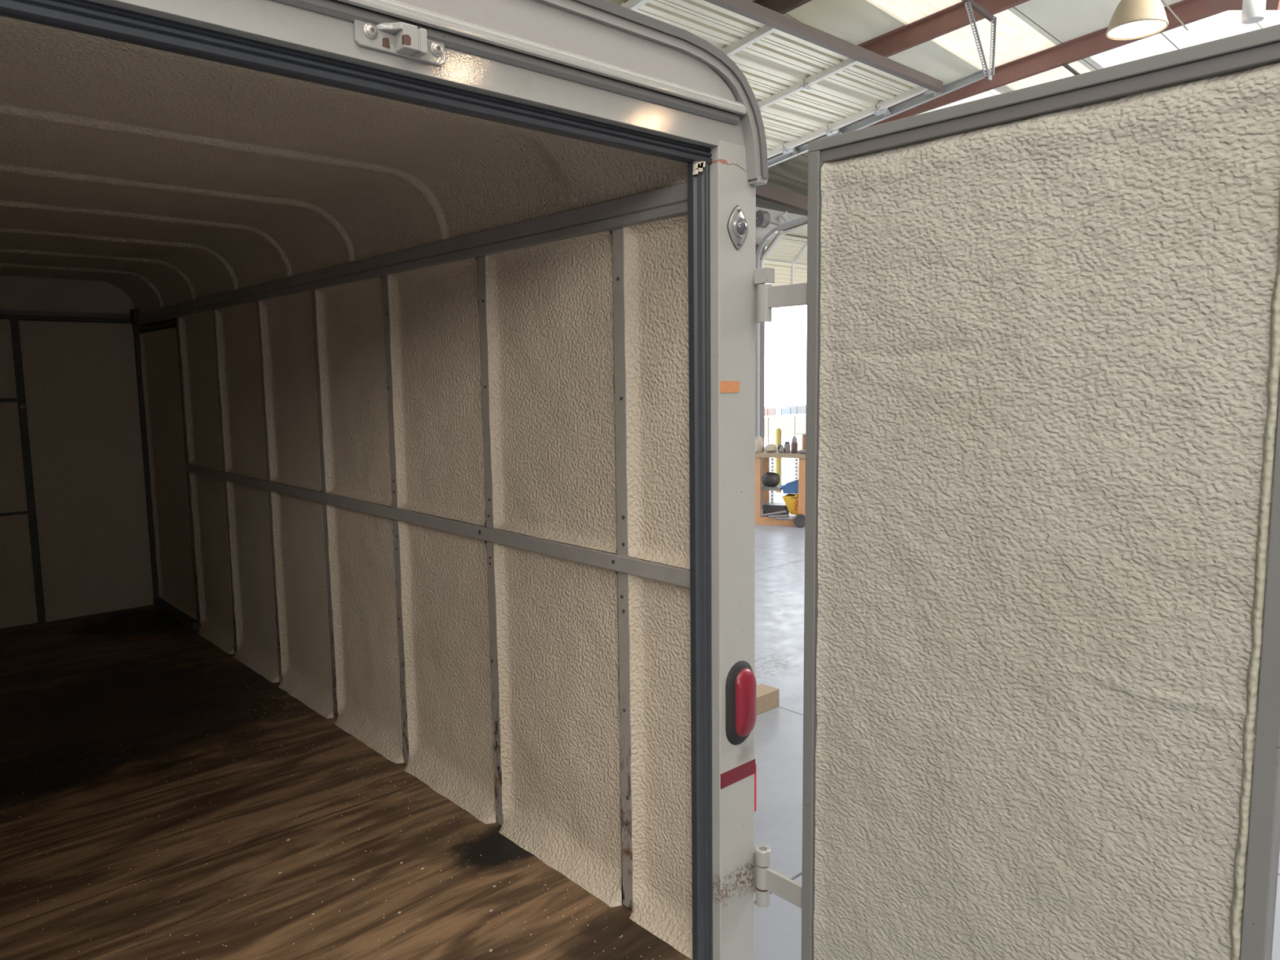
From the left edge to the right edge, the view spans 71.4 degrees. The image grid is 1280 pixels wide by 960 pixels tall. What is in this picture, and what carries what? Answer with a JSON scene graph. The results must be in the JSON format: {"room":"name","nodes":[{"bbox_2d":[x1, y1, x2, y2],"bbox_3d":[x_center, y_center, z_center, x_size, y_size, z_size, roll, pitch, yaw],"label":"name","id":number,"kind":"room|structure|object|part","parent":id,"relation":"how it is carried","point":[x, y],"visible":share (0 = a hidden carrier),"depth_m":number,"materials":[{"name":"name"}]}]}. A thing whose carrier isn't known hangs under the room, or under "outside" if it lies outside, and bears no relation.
{"room":"vehicle workshop","nodes":[
{"label":"vehicle workshop","id":0,"kind":"room"},
{"bbox_2d":[755,206,806,248],"bbox_3d":[-3.815,-1.062,7.758,30.000,4.220,0.180,-7,9,-42],"label":"wall","id":1,"kind":"structure","parent":0,"point":[775,217],"depth_m":12.57,"materials":[{"name":"white paint"}]},
{"bbox_2d":[755,244,764,509],"bbox_3d":[1.672,-1.423,12.563,0.125,3.700,0.120,-7,9,-42],"label":"door frame","id":2,"kind":"structure","parent":1,"relation":"attached to","point":[762,324],"depth_m":12.54,"materials":[{"name":"metal"}]},
{"bbox_2d":[755,209,807,438],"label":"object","id":3,"kind":"structure","parent":1,"relation":"in","point":[790,245],"depth_m":12.39,"materials":[{"name":"white metal"}]},
{"bbox_2d":[755,183,808,213],"bbox_3d":[-3.723,-3.851,7.295,30.000,2.285,0.120,-7,9,-42],"label":"beam","id":4,"kind":"structure","parent":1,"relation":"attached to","point":[766,192],"depth_m":12.45,"materials":[{"name":"brown metal"}]},
{"bbox_2d":[780,210,788,222],"bbox_3d":[2.038,-3.699,12.527,0.160,0.180,0.020,-7,9,-42],"label":"gusset plate","id":5,"kind":"object","parent":4,"relation":"attached to","point":[784,215],"visible":0.82,"depth_m":12.53,"materials":[{"name":"white metal"}]},
{"bbox_2d":[764,248,805,264],"bbox_3d":[-4.749,-3.116,8.526,30.000,0.050,2.520,-7,9,-42],"label":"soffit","id":6,"kind":"structure","parent":1,"relation":"attached to","point":[765,249],"depth_m":16.93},
{"bbox_2d":[605,0,1262,215],"bbox_3d":[2.212,-4.765,0.601,30.400,3.912,23.700,-7,9,-42],"label":"ceiling","id":7,"kind":"structure","parent":0,"point":[857,22],"depth_m":9.59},
{"bbox_2d":[752,0,812,14],"bbox_3d":[5.801,-4.733,3.955,0.130,1.917,23.200,-7,9,-42],"label":"beam","id":8,"kind":"structure","parent":7,"relation":"attached to","point":[782,6],"depth_m":8.83,"materials":[{"name":"brown metal"}]},
{"bbox_2d":[767,69,985,167],"bbox_3d":[2.065,-1.706,10.211,0.050,4.790,3.779,-7,9,-42],"label":"door track","id":9,"kind":"object","parent":7,"relation":"attached to","point":[979,75],"visible":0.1,"depth_m":9.25,"materials":[{"name":"silver metal"}]},
{"bbox_2d":[616,0,943,158],"bbox_3d":[0.590,-3.673,8.743,3.822,0.553,3.133,-7,9,-42],"label":"door","id":10,"kind":"structure","parent":9,"relation":"attached to","point":[802,77],"depth_m":8.17,"materials":[{"name":"white metal"}]},
{"bbox_2d":[961,0,996,80],"bbox_3d":[3.062,-4.313,8.236,0.992,1.005,0.077,-7,9,-42],"label":"hanger","id":11,"kind":"object","parent":9,"relation":"attached to","point":[972,4],"visible":1,"depth_m":8.46,"materials":[{"name":"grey metal"}]},
{"bbox_2d":[857,0,1030,57],"bbox_3d":[6.993,-4.760,5.043,0.130,1.917,23.200,-7,9,-42],"label":"beam","id":12,"kind":"structure","parent":7,"relation":"attached to","point":[954,17],"depth_m":9.37,"materials":[{"name":"red metal"}]},
{"bbox_2d":[916,88,1000,115],"bbox_3d":[5.804,-4.961,14.018,6.740,0.657,2.338,-7,9,-42],"label":"window","id":13,"kind":"structure","parent":7,"relation":"attached to","point":[986,94],"depth_m":11.45,"materials":[{"name":"white"}]},
{"bbox_2d":[871,0,1090,89],"bbox_3d":[-1.629,-4.805,4.851,30.400,2.212,0.870,-7,9,-42],"label":"skylight","id":14,"kind":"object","parent":7,"relation":"attached to","point":[1015,39],"depth_m":9.92,"materials":[{"name":"beige"}]},
{"bbox_2d":[767,0,1226,159],"bbox_3d":[8.252,-4.789,6.191,0.130,1.917,23.200,-7,9,-42],"label":"beam","id":15,"kind":"structure","parent":7,"relation":"attached to","point":[1188,11],"depth_m":10.14,"materials":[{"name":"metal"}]},
{"bbox_2d":[1062,62,1079,75],"bbox_3d":[4.945,-4.658,10.186,0.422,0.125,0.050,-7,9,-42],"label":"clip angle","id":16,"kind":"object","parent":15,"relation":"attached to","point":[1065,65],"visible":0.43,"depth_m":10.15,"materials":[{"name":"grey metal"}]},
{"bbox_2d":[1160,0,1188,30],"bbox_3d":[5.355,-4.676,8.928,0.852,0.116,0.016,-7,9,-42],"label":"cable","id":17,"kind":"object","parent":15,"relation":"attached to","point":[1162,1],"visible":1,"depth_m":8.94,"materials":[{"name":"grey metal"}]},
{"bbox_2d":[1106,0,1168,40],"bbox_3d":[3.332,-3.928,5.888,0.370,1.817,0.370,-7,9,-42],"label":"dome lamp","id":18,"kind":"object","parent":7,"relation":"hanging from","point":[1131,20],"visible":1,"depth_m":5.90,"materials":[{"name":"white"}]},
{"bbox_2d":[1108,20,1165,38],"bbox_3d":[3.344,-3.031,5.991,0.339,0.010,0.339,-7,9,-42],"label":"diffuser","id":19,"kind":"object","parent":18,"relation":"attached to","point":[1121,28],"depth_m":5.97,"materials":[{"name":"white plastic"}]},
{"bbox_2d":[1089,9,1279,67],"bbox_3d":[8.648,-4.950,10.870,6.740,0.765,3.800,-7,9,-42],"label":"skylight","id":20,"kind":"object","parent":7,"relation":"attached to","point":[1226,24],"depth_m":9.84,"materials":[{"name":"white"}]},
{"bbox_2d":[1209,0,1279,10],"bbox_3d":[4.619,-3.639,6.782,0.060,0.584,1.345,1,7,14],"label":"beam","id":21,"kind":"structure","parent":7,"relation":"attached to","point":[1215,5],"depth_m":6.95,"materials":[{"name":"red metal"}]},
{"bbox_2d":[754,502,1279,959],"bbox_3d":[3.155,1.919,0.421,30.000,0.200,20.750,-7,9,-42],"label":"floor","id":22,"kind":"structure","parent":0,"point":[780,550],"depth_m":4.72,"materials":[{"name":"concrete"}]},
{"bbox_2d":[0,0,1279,959],"bbox_3d":[-1.760,0.292,2.897,2.019,2.589,5.974,-7,9,-42],"label":"trailer","id":23,"kind":"object","parent":22,"relation":"on","point":[386,366],"visible":1,"depth_m":2.10,"materials":[{"name":"white metal"}]},
{"bbox_3d":[-2.791,-0.049,5.271,0.026,1.650,0.771,-7,9,-42],"label":"foam panel","id":24,"kind":"part","parent":23,"relation":"part of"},
{"bbox_3d":[-2.296,-0.465,4.673,0.032,0.802,0.566,-7,9,-42],"label":"foam panel","id":25,"kind":"part","parent":23,"relation":"part of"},
{"bbox_3d":[-2.294,0.427,4.767,0.058,0.908,0.566,-7,9,-42],"label":"foam panel","id":26,"kind":"part","parent":23,"relation":"part of","materials":[{"name":"beige plastic"}]},
{"bbox_3d":[-1.886,-0.419,4.225,0.031,0.802,0.566,-7,9,-42],"label":"foam panel","id":27,"kind":"part","parent":23,"relation":"part of","materials":[{"name":"beige plastic"}]},
{"bbox_3d":[-1.884,0.473,4.319,0.057,0.908,0.566,-7,9,-42],"label":"foam panel","id":28,"kind":"part","parent":23,"relation":"part of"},
{"bbox_3d":[-1.476,-0.372,3.776,0.031,0.802,0.566,-7,9,-42],"label":"foam panel","id":29,"kind":"part","parent":23,"relation":"part of","materials":[{"name":"beige plastic"}]},
{"bbox_3d":[-1.474,0.520,3.870,0.057,0.908,0.566,-7,9,-42],"label":"foam panel","id":30,"kind":"part","parent":23,"relation":"part of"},
{"bbox_2d":[0,634,660,959],"bbox_3d":[-1.944,1.054,3.248,1.501,0.001,4.403,-7,9,-42],"label":"crumbs","id":31,"kind":"object","parent":23,"relation":"on","point":[104,634],"visible":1,"depth_m":2.60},
{"bbox_3d":[-1.066,-0.326,3.328,0.032,0.802,0.566,-7,9,-42],"label":"foam panel","id":32,"kind":"part","parent":23,"relation":"part of","materials":[{"name":"beige plastic"}]},
{"bbox_3d":[-1.063,0.566,3.422,0.058,0.908,0.566,-7,9,-42],"label":"foam panel","id":33,"kind":"part","parent":23,"relation":"part of","materials":[{"name":"beige plastic"}]},
{"bbox_3d":[-1.471,-0.810,3.723,0.062,0.080,4.799,-7,9,-42],"label":"rail","id":34,"kind":"part","parent":23,"relation":"part of","materials":[{"name":"grey metal"}]},
{"bbox_3d":[-0.655,-0.280,2.880,0.031,0.802,0.566,-7,9,-42],"label":"foam panel","id":35,"kind":"part","parent":23,"relation":"part of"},
{"bbox_3d":[-1.193,0.081,3.494,0.012,0.040,3.953,-7,9,-42],"label":"horizontal rail","id":36,"kind":"part","parent":23,"relation":"part of","materials":[{"name":"metal"}]},
{"bbox_3d":[-0.654,0.613,2.973,0.059,0.908,0.566,-7,9,-42],"label":"foam panel","id":37,"kind":"part","parent":23,"relation":"part of","materials":[{"name":"beige plastic"}]},
{"bbox_3d":[-0.245,-0.233,2.431,0.032,0.802,0.566,-7,9,-42],"label":"foam panel","id":38,"kind":"part","parent":23,"relation":"part of","materials":[{"name":"beige plastic"}]},
{"bbox_3d":[-0.243,0.659,2.525,0.058,0.908,0.566,-7,9,-42],"label":"foam panel","id":39,"kind":"part","parent":23,"relation":"part of","materials":[{"name":"beige plastic"}]},
{"bbox_3d":[-0.466,-0.704,1.314,1.956,0.245,0.028,-7,9,-42],"label":"edge moulding","id":40,"kind":"part","parent":23,"relation":"part of","materials":[{"name":"metal"}]},
{"bbox_3d":[0.063,-0.198,2.094,0.031,0.802,0.263,-7,9,-42],"label":"foam panel","id":41,"kind":"part","parent":23,"relation":"part of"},
{"bbox_3d":[0.066,0.694,2.188,0.055,0.908,0.263,-7,9,-42],"label":"foam panel","id":42,"kind":"part","parent":23,"relation":"part of","materials":[{"name":"beige plastic"}]},
{"bbox_3d":[-0.464,-0.714,1.311,1.992,0.261,0.034,-7,9,-42],"label":"roof edge trim","id":43,"kind":"part","parent":23,"relation":"part of","materials":[{"name":"grey plastic"}]},
{"bbox_3d":[0.211,0.275,2.084,0.124,2.040,0.048,-7,9,-42],"label":"corner post","id":44,"kind":"part","parent":23,"relation":"part of","materials":[{"name":"metal"}]},
{"bbox_2d":[728,206,747,248],"bbox_3d":[0.223,-0.557,1.960,0.064,0.094,0.020,-7,9,-42],"label":"lamp","id":45,"kind":"object","parent":23,"relation":"attached to","point":[737,215],"depth_m":1.96,"materials":[{"name":"silver metal"}]},
{"bbox_2d":[725,660,756,745],"bbox_3d":[0.245,0.527,2.087,0.098,0.204,0.032,-7,9,-42],"label":"tail light","id":46,"kind":"object","parent":23,"relation":"attached to","point":[740,679],"depth_m":2.07,"materials":[{"name":"red plastic"}]},
{"bbox_3d":[0.665,-0.667,1.557,0.040,0.022,0.885,-7,9,-42],"label":"door rail","id":47,"kind":"part","parent":23,"relation":"part of","materials":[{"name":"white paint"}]},
{"bbox_3d":[0.695,0.269,1.681,0.008,1.911,0.885,-7,9,-42],"label":"door","id":48,"kind":"part","parent":23,"relation":"part of","materials":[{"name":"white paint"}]},
{"bbox_2d":[756,683,779,715],"bbox_3d":[0.497,1.279,4.938,0.710,0.105,0.130,-7,9,-42],"label":"block","id":49,"kind":"object","parent":22,"relation":"on","point":[767,696],"visible":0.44,"depth_m":5.07,"materials":[{"name":"beige wood"}]},
{"bbox_2d":[755,449,805,526],"bbox_3d":[1.823,0.093,11.552,0.860,0.915,0.620,2,7,20],"label":"workbench","id":50,"kind":"object","parent":22,"relation":"on","point":[759,520],"visible":0.56,"depth_m":11.34,"materials":[{"name":"brown wood"}]},
{"bbox_3d":[1.501,0.141,11.391,0.080,0.865,0.045,2,7,20],"label":"leg","id":51,"kind":"part","parent":50,"relation":"part of","materials":[{"name":"brown wood"}]},
{"bbox_2d":[755,435,764,452],"bbox_3d":[1.545,-0.468,11.546,0.130,0.205,0.130,-7,9,-42],"label":"jug","id":52,"kind":"object","parent":50,"relation":"on","point":[759,443],"visible":0.89,"depth_m":11.50,"materials":[{"name":"beige plastic"}]},
{"bbox_3d":[1.682,0.083,11.875,0.080,0.865,0.045,2,7,20],"label":"leg","id":53,"kind":"part","parent":50,"relation":"part of","materials":[{"name":"brown wood"}]},
{"bbox_2d":[764,444,777,452],"bbox_3d":[1.682,-0.412,11.470,0.161,0.109,0.167,-7,9,-42],"label":"crumpled cloth","id":54,"kind":"object","parent":50,"relation":"on","point":[770,447],"visible":1,"depth_m":11.42,"materials":[{"name":"beige fabric"}]},
{"bbox_2d":[761,471,780,486],"bbox_3d":[1.690,-0.011,11.496,0.230,0.186,0.195,-1,7,-2],"label":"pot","id":55,"kind":"object","parent":50,"relation":"on","point":[769,478],"visible":1,"depth_m":11.42,"materials":[{"name":"plastic"}]},
{"bbox_2d":[760,484,782,490],"bbox_3d":[1.730,0.097,11.528,0.249,0.035,0.370,2,7,20],"label":"shelf","id":56,"kind":"object","parent":50,"relation":"attached to","point":[778,487],"depth_m":11.37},
{"bbox_2d":[761,510,786,516],"bbox_3d":[1.703,0.427,11.326,0.316,0.095,0.032,2,7,20],"label":"pipe","id":57,"kind":"object","parent":50,"relation":"on","point":[784,511],"visible":1,"depth_m":11.31,"materials":[{"name":"plastic"}]},
{"bbox_2d":[762,502,789,517],"bbox_3d":[1.764,0.401,11.547,0.300,0.184,0.260,2,7,20],"label":"storage box","id":58,"kind":"object","parent":50,"relation":"on","point":[769,507],"visible":0.57,"depth_m":11.44,"materials":[{"name":"plastic"}]},
{"bbox_3d":[1.772,0.526,11.333,0.488,0.105,0.040,2,7,20],"label":"rail","id":59,"kind":"part","parent":50,"relation":"part of","materials":[{"name":"brown wood"}]},
{"bbox_2d":[768,514,789,518],"bbox_3d":[1.756,0.459,11.256,0.263,0.053,0.032,2,7,20],"label":"pipe","id":60,"kind":"object","parent":50,"relation":"on","point":[787,515],"visible":1,"depth_m":11.24,"materials":[{"name":"plastic"}]},
{"bbox_2d":[777,444,783,451],"bbox_3d":[1.826,-0.419,11.564,0.082,0.097,0.078,-7,9,-42],"label":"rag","id":61,"kind":"object","parent":50,"relation":"on","point":[780,446],"visible":0.49,"depth_m":11.54,"materials":[{"name":"grey fabric"}]},
{"bbox_2d":[778,447,784,453],"bbox_3d":[1.810,-0.384,11.379,0.096,0.070,0.078,-7,9,-42],"label":"lump","id":62,"kind":"object","parent":50,"relation":"on","point":[781,450],"visible":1,"depth_m":11.35,"materials":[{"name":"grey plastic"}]},
{"bbox_2d":[783,441,790,453],"bbox_3d":[1.879,-0.420,11.373,0.080,0.142,0.080,-7,9,-42],"label":"jar","id":63,"kind":"object","parent":50,"relation":"on","point":[787,446],"visible":1,"depth_m":11.34,"materials":[{"name":"grey glass"}]},
{"bbox_2d":[782,493,798,515],"bbox_3d":[1.971,0.297,11.404,0.245,0.270,0.278,2,7,20],"label":"bucket","id":64,"kind":"object","parent":50,"relation":"on","point":[791,500],"visible":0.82,"depth_m":11.30,"materials":[{"name":"yellow plastic"}]},
{"bbox_2d":[781,479,798,493],"bbox_3d":[1.981,0.065,11.420,0.273,0.197,0.346,2,7,20],"label":"bin","id":65,"kind":"object","parent":64,"relation":"on","point":[790,487],"visible":0.73,"depth_m":11.29,"materials":[{"name":"plastic"}]},
{"bbox_2d":[791,435,797,453],"bbox_3d":[1.968,-0.454,11.336,0.084,0.215,0.084,-7,9,-42],"label":"bottle","id":66,"kind":"object","parent":50,"relation":"on","point":[794,441],"visible":0.98,"depth_m":11.30,"materials":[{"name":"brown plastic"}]},
{"bbox_2d":[795,432,805,449],"bbox_3d":[2.138,-0.483,11.448,0.250,0.242,0.045,2,7,20],"label":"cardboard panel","id":67,"kind":"object","parent":50,"relation":"on","point":[803,434],"visible":0.4,"depth_m":11.45,"materials":[{"name":"white cardboard"}]},
{"bbox_2d":[795,449,805,453],"bbox_3d":[2.068,-0.359,11.225,0.196,0.049,0.098,1,7,13],"label":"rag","id":68,"kind":"object","parent":50,"relation":"on","point":[803,451],"visible":0.7,"depth_m":11.20,"materials":[{"name":"grey fabric"}]},
{"bbox_3d":[2.035,0.157,11.193,0.080,0.865,0.045,2,7,20],"label":"leg","id":69,"kind":"part","parent":50,"relation":"part of","materials":[{"name":"brown wood"}]},
{"bbox_2d":[775,516,792,520],"bbox_3d":[1.809,0.488,11.186,0.211,0.035,0.032,2,7,20],"label":"pipe","id":70,"kind":"object","parent":22,"relation":"on","point":[776,517],"visible":1,"depth_m":11.17,"materials":[{"name":"plastic"}]},
{"bbox_2d":[793,514,804,527],"bbox_3d":[2.011,0.511,11.156,0.170,0.170,0.050,-1,7,1],"label":"wheel","id":71,"kind":"object","parent":22,"relation":"on","point":[799,519],"visible":0.86,"depth_m":11.13,"materials":[{"name":"plastic"}]},
{"bbox_2d":[1241,0,1266,24],"bbox_3d":[3.900,-3.035,5.651,0.122,0.227,0.122,-7,9,-42],"label":"roll","id":72,"kind":"object","parent":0,"point":[1253,11],"visible":1,"depth_m":5.62,"materials":[{"name":"white plastic"}]},
{"label":"outside","id":73,"kind":"structure","parent":0,"visible":0},
{"bbox_2d":[764,398,805,502],"bbox_3d":[-4.495,-1.696,33.147,85.000,0.290,38.250,-7,9,-42],"label":"ground","id":74,"kind":"structure","parent":73,"point":[788,464],"depth_m":20.47,"materials":[{"name":"concrete"}]},
{"bbox_2d":[764,407,775,415],"bbox_3d":[4.260,-2.107,30.952,0.390,0.805,0.800,-7,9,-42],"label":"crate","id":75,"kind":"object","parent":74,"relation":"on","point":[771,411],"visible":0.14,"depth_m":30.63,"materials":[{"name":"plastic"}]},
{"bbox_2d":[764,406,781,415],"bbox_3d":[4.537,-2.151,31.201,0.300,0.830,0.800,-7,9,-42],"label":"crate","id":76,"kind":"object","parent":74,"relation":"on","point":[778,409],"visible":0.21,"depth_m":30.89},
{"bbox_2d":[774,427,781,492],"bbox_3d":[2.271,-0.327,14.638,0.109,1.052,0.109,-7,9,-42],"label":"bollard","id":77,"kind":"object","parent":74,"relation":"on","point":[778,431],"visible":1,"depth_m":14.59,"materials":[{"name":"paint"}]},
{"bbox_2d":[764,413,805,437],"bbox_3d":[8.532,-2.219,32.129,37.000,0.650,0.200,-7,9,-42],"label":"wall","id":78,"kind":"structure","parent":74,"relation":"on","point":[786,424],"depth_m":28.50,"materials":[{"name":"white paint"}]},
{"bbox_2d":[764,414,805,444],"bbox_3d":[5.809,-1.672,26.977,18.000,0.812,0.040,-7,9,-42],"label":"fence","id":79,"kind":"object","parent":74,"relation":"on","point":[794,415],"visible":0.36,"depth_m":25.36,"materials":[{"name":"plastic"}]},
{"bbox_3d":[3.605,-1.402,24.989,0.033,0.785,0.033,-3,7,-20],"label":"post","id":80,"kind":"part","parent":79,"relation":"part of","materials":[{"name":"plastic"}]},
{"bbox_3d":[5.805,-2.011,26.938,18.000,0.130,0.040,-7,9,-42],"label":"rail","id":81,"kind":"part","parent":79,"relation":"part of","materials":[{"name":"white plastic"}]},
{"bbox_3d":[4.493,-1.505,25.791,0.033,0.785,0.033,2,7,25],"label":"post","id":82,"kind":"part","parent":79,"relation":"part of","materials":[{"name":"plastic"}]},
{"bbox_2d":[781,407,790,414],"bbox_3d":[4.844,-2.162,31.481,0.470,0.780,0.800,-7,9,-42],"label":"crate","id":83,"kind":"object","parent":74,"relation":"on","point":[784,411],"visible":0.14,"depth_m":31.16,"materials":[{"name":"blue plastic"}]},
{"bbox_2d":[781,406,796,414],"bbox_3d":[5.162,-2.212,31.766,0.330,0.805,0.800,-7,9,-42],"label":"crate","id":84,"kind":"object","parent":74,"relation":"on","point":[793,409],"visible":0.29,"depth_m":31.44,"materials":[{"name":"plastic"}]},
{"bbox_2d":[779,404,805,413],"bbox_3d":[5.739,-2.292,32.286,1.170,0.830,0.800,-7,9,-42],"label":"crate","id":85,"kind":"object","parent":74,"relation":"on","point":[801,409],"visible":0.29,"depth_m":31.78,"materials":[{"name":"plastic"}]}
]}

